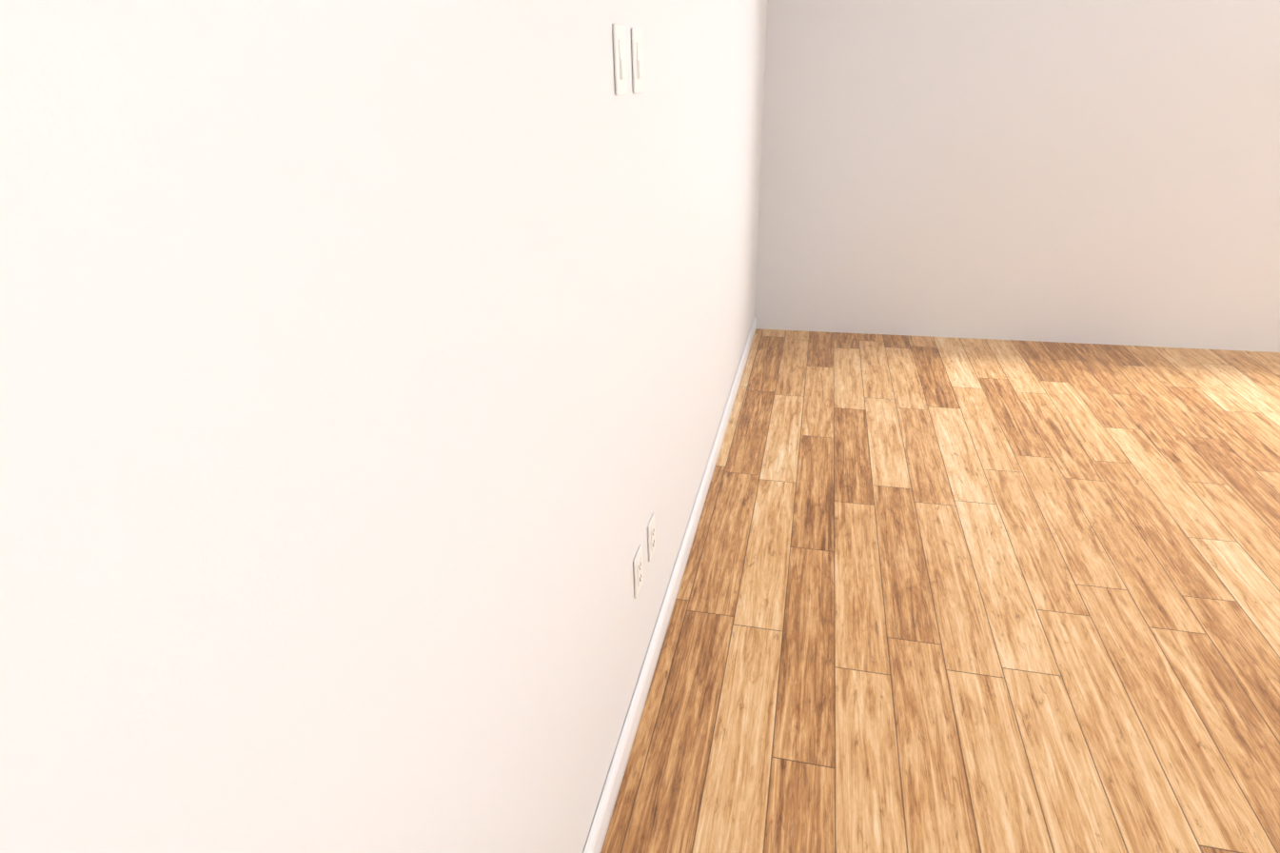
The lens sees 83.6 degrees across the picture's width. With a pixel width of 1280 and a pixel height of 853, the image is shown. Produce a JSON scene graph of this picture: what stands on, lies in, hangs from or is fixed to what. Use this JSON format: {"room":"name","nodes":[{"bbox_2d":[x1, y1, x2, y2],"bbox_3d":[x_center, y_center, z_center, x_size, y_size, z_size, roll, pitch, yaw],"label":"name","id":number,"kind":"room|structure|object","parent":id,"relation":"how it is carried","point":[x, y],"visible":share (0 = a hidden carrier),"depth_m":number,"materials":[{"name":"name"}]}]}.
{"room":"empty room","nodes":[
{"label":"empty room","id":0,"kind":"room"},
{"bbox_2d":[0,0,767,852],"bbox_3d":[0.057,-0.727,1.956,0.100,2.700,5.350,4,27,13],"label":"wall","id":1,"kind":"structure","parent":0,"point":[367,371],"depth_m":0.63,"materials":[{"name":"white paint"}]},
{"bbox_2d":[612,23,627,95],"bbox_3d":[-0.034,-0.679,1.327,0.010,0.116,0.072,4,27,13],"label":"light switch","id":2,"kind":"object","parent":1,"relation":"attached to","point":[620,57],"visible":1,"depth_m":1.31,"materials":[{"name":"white plastic"}]},
{"bbox_2d":[630,27,643,93],"bbox_3d":[-0.003,-0.737,1.444,0.010,0.116,0.072,4,27,13],"label":"light switch","id":3,"kind":"object","parent":1,"relation":"attached to","point":[637,60],"visible":0.98,"depth_m":1.43,"materials":[{"name":"white plastic"}]},
{"bbox_2d":[633,545,643,598],"bbox_3d":[-0.003,0.370,1.822,0.008,0.116,0.072,4,27,13],"label":"electrical outlet","id":4,"kind":"object","parent":1,"relation":"attached to","point":[638,572],"visible":1,"depth_m":1.81,"materials":[{"name":"white plastic"}]},
{"bbox_2d":[647,512,655,561],"bbox_3d":[0.034,0.303,1.957,0.008,0.116,0.072,4,27,13],"label":"electrical outlet","id":5,"kind":"object","parent":1,"relation":"attached to","point":[651,528],"visible":1,"depth_m":1.94,"materials":[{"name":"white plastic"}]},
{"bbox_2d":[583,315,756,852],"bbox_3d":[0.154,0.450,2.513,0.014,0.092,5.346,4,27,13],"label":"baseboard","id":6,"kind":"structure","parent":1,"relation":"attached to","point":[603,814],"depth_m":2.07,"materials":[{"name":"white paint"}]},
{"bbox_2d":[600,328,1279,852],"bbox_3d":[4.130,1.471,0.312,9.315,0.060,8.400,4,27,13],"label":"floor","id":7,"kind":"structure","parent":0,"point":[953,595],"depth_m":2.27,"materials":[{"name":"brown wood"}]},
{"bbox_2d":[754,0,1279,352],"bbox_3d":[5.069,-1.562,3.321,9.100,2.700,0.100,4,27,13],"label":"wall","id":8,"kind":"structure","parent":0,"point":[1095,171],"depth_m":4.09,"materials":[{"name":"white paint"}]}
]}

